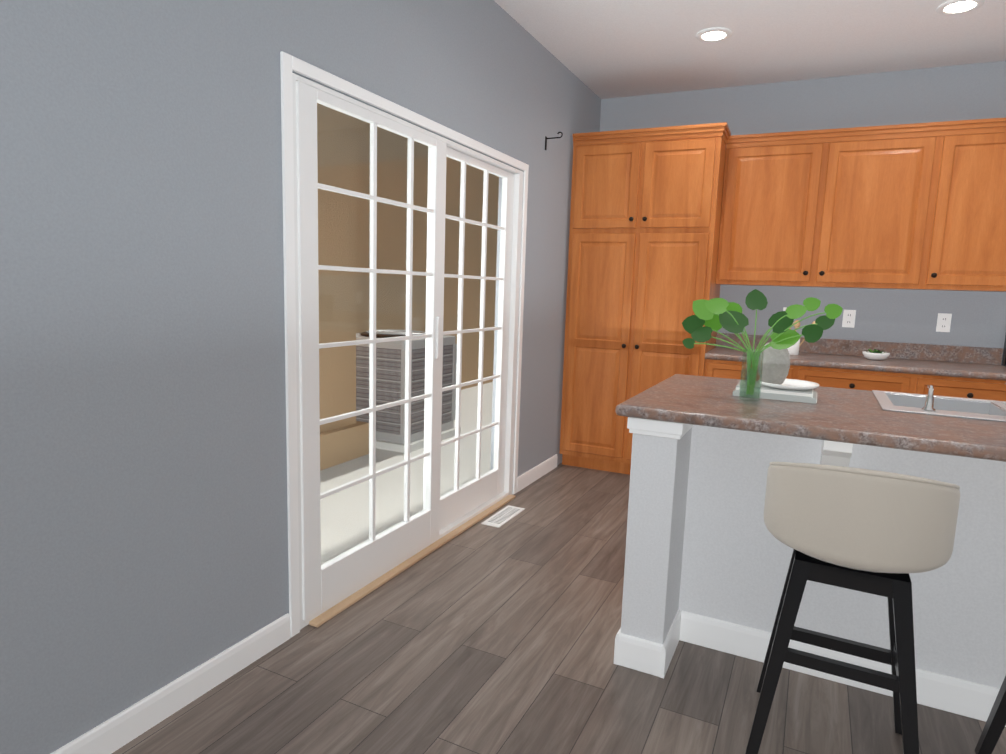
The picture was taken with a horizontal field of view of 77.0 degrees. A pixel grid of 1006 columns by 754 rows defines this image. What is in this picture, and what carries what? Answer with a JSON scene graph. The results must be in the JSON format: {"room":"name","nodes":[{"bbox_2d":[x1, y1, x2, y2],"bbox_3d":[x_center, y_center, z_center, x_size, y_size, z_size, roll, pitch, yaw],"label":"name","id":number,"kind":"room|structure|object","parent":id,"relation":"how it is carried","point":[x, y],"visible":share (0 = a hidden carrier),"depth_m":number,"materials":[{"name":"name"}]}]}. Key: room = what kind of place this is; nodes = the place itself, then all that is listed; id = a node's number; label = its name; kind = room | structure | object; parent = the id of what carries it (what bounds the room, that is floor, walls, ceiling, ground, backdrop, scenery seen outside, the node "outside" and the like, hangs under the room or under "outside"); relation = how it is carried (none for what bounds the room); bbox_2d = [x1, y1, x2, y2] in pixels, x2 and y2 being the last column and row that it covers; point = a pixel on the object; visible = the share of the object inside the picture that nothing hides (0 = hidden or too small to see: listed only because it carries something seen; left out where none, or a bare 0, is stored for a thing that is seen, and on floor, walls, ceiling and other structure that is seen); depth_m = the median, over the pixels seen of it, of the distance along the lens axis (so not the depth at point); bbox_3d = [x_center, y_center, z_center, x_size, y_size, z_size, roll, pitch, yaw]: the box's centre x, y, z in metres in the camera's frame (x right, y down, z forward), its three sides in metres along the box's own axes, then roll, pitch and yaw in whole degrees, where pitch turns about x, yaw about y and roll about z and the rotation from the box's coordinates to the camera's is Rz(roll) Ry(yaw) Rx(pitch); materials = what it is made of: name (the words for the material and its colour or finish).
{"room":"kitchen","nodes":[
{"label":"kitchen","id":0,"kind":"room"},
{"bbox_2d":[0,0,600,753],"bbox_3d":[-0.809,-0.419,2.187,0.160,2.760,7.960,6,9,26],"label":"wall","id":1,"kind":"structure","parent":0,"point":[142,458],"depth_m":1.79,"materials":[{"name":"grey paint"}]},
{"bbox_2d":[51,454,557,753],"bbox_3d":[-1.036,0.973,1.808,0.013,0.095,6.460,6,9,26],"label":"baseboard","id":2,"kind":"structure","parent":1,"relation":"attached to","point":[111,735],"depth_m":1.93,"materials":[{"name":"white wood"}]},
{"bbox_2d":[280,51,528,636],"bbox_3d":[-0.355,-0.159,3.073,0.119,2.030,1.952,6,9,26],"label":"sliding door","id":3,"kind":"structure","parent":1,"relation":"attached to","point":[327,585],"depth_m":2.72,"materials":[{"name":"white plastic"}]},
{"bbox_2d":[309,495,515,626],"bbox_3d":[-0.330,0.843,3.184,0.044,0.015,1.762,6,9,26],"label":"door threshold sill","id":4,"kind":"structure","parent":1,"relation":"attached to","point":[336,609],"depth_m":2.89,"materials":[{"name":"brown wood"}]},
{"bbox_2d":[545,132,562,149],"bbox_3d":[0.321,-1.484,3.976,0.113,0.106,0.016,6,9,26],"label":"mounting bracket","id":5,"kind":"object","parent":1,"relation":"attached to","point":[546,138],"visible":1,"depth_m":3.99,"materials":[{"name":"black metal"}]},
{"bbox_2d":[112,463,1005,753],"bbox_3d":[1.820,1.240,1.082,6.130,0.050,7.960,6,9,26],"label":"floor","id":6,"kind":"structure","parent":0,"point":[480,639],"depth_m":2.10,"materials":[{"name":"wood"}]},
{"bbox_2d":[481,505,524,527],"bbox_3d":[0.005,0.795,3.629,0.110,0.009,0.340,6,9,26],"label":"floor vent","id":7,"kind":"object","parent":6,"relation":"in","point":[503,516],"visible":1,"depth_m":3.61,"materials":[{"name":"white metal"}]},
{"bbox_2d":[559,122,730,474],"bbox_3d":[1.028,-0.493,4.583,1.023,2.360,0.685,6,9,26],"label":"pantry cabinet","id":8,"kind":"object","parent":6,"relation":"on","point":[645,216],"visible":0.96,"depth_m":4.29,"materials":[{"name":"brown wood"}]},
{"bbox_2d":[704,357,799,380],"bbox_3d":[1.696,0.305,4.402,0.566,0.874,0.693,6,9,26],"label":"base cabinet","id":9,"kind":"object","parent":6,"relation":"on","point":[719,367],"depth_m":4.12,"materials":[{"name":"brown wood"}]},
{"bbox_2d":[614,417,1005,726],"bbox_3d":[1.454,0.603,2.175,1.883,0.884,0.949,6,9,26],"label":"kitchen island","id":10,"kind":"object","parent":6,"relation":"on","point":[708,555],"visible":0.56,"depth_m":2.14,"materials":[{"name":"paint"}]},
{"bbox_2d":[615,374,1005,461],"bbox_3d":[1.469,0.145,2.111,1.968,0.040,0.980,6,9,26],"label":"island countertop","id":11,"kind":"structure","parent":10,"relation":"on","point":[856,416],"depth_m":1.99,"materials":[{"name":"stone"}]},
{"bbox_2d":[682,289,842,400],"bbox_3d":[0.896,-0.113,2.247,0.519,0.395,0.172,6,9,26],"label":"potted plant","id":12,"kind":"object","parent":11,"relation":"on","point":[715,314],"visible":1,"depth_m":2.24,"materials":[{"name":"green plant"}]},
{"bbox_2d":[732,380,816,403],"bbox_3d":[1.024,0.054,2.377,0.282,0.036,0.190,6,9,26],"label":"books","id":13,"kind":"object","parent":11,"relation":"on","point":[804,396],"visible":0.71,"depth_m":2.29,"materials":[{"name":"grey paper"}]},
{"bbox_2d":[760,379,819,390],"bbox_3d":[1.061,0.028,2.355,0.212,0.020,0.212,6,9,26],"label":"dish","id":14,"kind":"object","parent":13,"relation":"on","point":[795,384],"visible":0.85,"depth_m":2.32,"materials":[{"name":"white ceramic"}]},
{"bbox_2d":[758,343,789,384],"bbox_3d":[1.014,-0.048,2.369,0.112,0.156,0.111,6,9,26],"label":"ceramic vase","id":15,"kind":"object","parent":14,"relation":"on","point":[775,364],"visible":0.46,"depth_m":2.33,"materials":[{"name":"white ceramic"}]},
{"bbox_2d":[922,385,935,410],"bbox_3d":[1.452,0.069,2.155,0.040,0.085,0.070,6,9,26],"label":"soap dispenser","id":16,"kind":"object","parent":11,"relation":"on","point":[929,404],"visible":1,"depth_m":2.13,"materials":[{"name":"silver metal"}]},
{"bbox_2d":[872,390,1005,421],"bbox_3d":[1.762,0.213,2.209,0.812,0.196,0.502,6,9,26],"label":"island sink","id":17,"kind":"object","parent":11,"relation":"in","point":[976,409],"visible":0.42,"depth_m":2.41,"materials":[{"name":"silver metal"}]},
{"bbox_2d":[745,462,959,753],"bbox_3d":[0.953,0.641,1.770,0.454,0.888,0.442,6,9,26],"label":"stool","id":18,"kind":"object","parent":6,"relation":"on","point":[881,533],"visible":1,"depth_m":1.58,"materials":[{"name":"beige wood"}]},
{"bbox_2d":[796,365,919,393],"bbox_3d":[2.232,0.358,4.142,0.629,0.874,0.693,6,9,26],"label":"base cabinet","id":19,"kind":"object","parent":6,"relation":"on","point":[824,375],"depth_m":3.81,"materials":[{"name":"brown wood"}]},
{"bbox_2d":[705,345,1005,380],"bbox_3d":[2.241,-0.097,4.089,1.742,0.040,0.679,6,9,26],"label":"countertop","id":20,"kind":"structure","parent":19,"relation":"on","point":[841,360],"depth_m":3.90,"materials":[{"name":"stone"}]},
{"bbox_2d":[787,320,815,354],"bbox_3d":[1.956,-0.269,4.256,0.282,0.234,0.130,6,9,26],"label":"utensil crock","id":21,"kind":"object","parent":20,"relation":"on","point":[793,350],"visible":0.27,"depth_m":4.21,"materials":[{"name":"white ceramic"}]},
{"bbox_2d":[862,349,889,359],"bbox_3d":[2.394,-0.144,4.064,0.156,0.069,0.156,6,9,26],"label":"succulent bowl","id":22,"kind":"object","parent":20,"relation":"on","point":[870,354],"visible":1,"depth_m":4.03,"materials":[{"name":"white ceramic"}]},
{"bbox_2d":[916,373,1005,400],"bbox_3d":[2.758,0.411,3.886,0.546,0.874,0.693,6,9,26],"label":"base cabinet","id":23,"kind":"object","parent":6,"relation":"on","point":[986,388],"depth_m":3.60,"materials":[{"name":"brown wood"}]},
{"bbox_2d":[975,676,1005,753],"bbox_3d":[1.492,0.696,1.508,0.454,0.888,0.442,6,9,26],"label":"stool","id":24,"kind":"object","parent":6,"relation":"on","point":[994,726],"visible":1,"depth_m":1.79,"materials":[{"name":"black wood"}]},
{"bbox_2d":[1001,335,1005,366],"bbox_3d":[3.344,0.320,3.582,0.775,1.175,0.738,6,9,26],"label":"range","id":25,"kind":"object","parent":6,"relation":"on","point":[1003,363],"visible":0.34,"depth_m":3.98,"materials":[{"name":"black"}]},
{"bbox_2d":[494,0,1005,98],"bbox_3d":[1.910,-1.567,0.689,6.130,0.100,7.960,6,9,26],"label":"ceiling","id":26,"kind":"structure","parent":0,"point":[604,49],"depth_m":3.63,"materials":[{"name":"white paint"}]},
{"bbox_2d":[696,27,731,41],"bbox_3d":[1.196,-1.938,3.591,0.200,0.012,0.200,6,9,26],"label":"recessed light","id":27,"kind":"object","parent":26,"relation":"in","point":[715,34],"visible":1,"depth_m":3.57,"materials":[{"name":"white"}]},
{"bbox_2d":[936,0,984,14],"bbox_3d":[2.271,-1.841,3.144,0.200,0.012,0.200,6,9,26],"label":"recessed light","id":28,"kind":"object","parent":26,"relation":"in","point":[952,7],"visible":0.98,"depth_m":3.14,"materials":[{"name":"white"}]},
{"bbox_2d":[600,61,1005,362],"bbox_3d":[3.017,-0.565,4.112,5.802,2.760,0.334,6,9,26],"label":"wall","id":29,"kind":"structure","parent":0,"point":[974,91],"depth_m":4.23,"materials":[{"name":"grey paint"}]},
{"bbox_2d":[716,125,947,289],"bbox_3d":[2.092,-1.066,4.192,1.213,0.928,0.414,6,9,26],"label":"upper cabinet","id":30,"kind":"object","parent":29,"relation":"attached to","point":[918,206],"depth_m":4.01,"materials":[{"name":"brown wood"}]},
{"bbox_2d":[842,310,855,327],"bbox_3d":[2.371,-0.400,4.337,0.075,0.120,0.009,5,9,23],"label":"outlet","id":31,"kind":"object","parent":29,"relation":"attached to","point":[848,315],"depth_m":4.33,"materials":[{"name":"white plastic"}]},
{"bbox_2d":[936,313,951,331],"bbox_3d":[2.866,-0.353,4.113,0.075,0.120,0.009,5,9,23],"label":"outlet","id":32,"kind":"object","parent":29,"relation":"attached to","point":[943,322],"depth_m":4.11,"materials":[{"name":"white plastic"}]},
{"bbox_2d":[928,121,1005,291],"bbox_3d":[2.870,-0.988,3.814,0.524,0.928,0.414,6,9,26],"label":"upper cabinet","id":33,"kind":"object","parent":29,"relation":"attached to","point":[969,235],"depth_m":3.71,"materials":[{"name":"brown wood"}]},
{"label":"outside","id":34,"kind":"structure","parent":0,"visible":0},
{"bbox_2d":[320,382,492,564],"bbox_3d":[-3.282,0.535,5.313,6.819,0.090,14.000,6,9,26],"label":"ground","id":35,"kind":"structure","parent":34,"point":[329,540],"depth_m":4.27,"materials":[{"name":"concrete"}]},
{"bbox_2d":[317,103,369,470],"bbox_3d":[-1.605,-1.196,4.640,1.000,3.630,0.710,6,9,26],"label":"wall","id":36,"kind":"structure","parent":35,"relation":"on","point":[355,181],"depth_m":4.63,"materials":[{"name":"brown paint"}]},
{"bbox_2d":[356,330,460,452],"bbox_3d":[-0.938,0.065,5.537,0.860,0.925,0.860,6,9,26],"label":"condenser","id":37,"kind":"object","parent":35,"relation":"on","point":[399,377],"depth_m":5.17,"materials":[{"name":"metal"}]},
{"bbox_2d":[376,126,498,389],"bbox_3d":[-2.403,-1.224,4.657,0.450,3.630,14.000,6,9,26],"label":"wall","id":38,"kind":"structure","parent":35,"relation":"on","point":[397,289],"depth_m":7.27,"materials":[{"name":"brown paint"}]}
]}

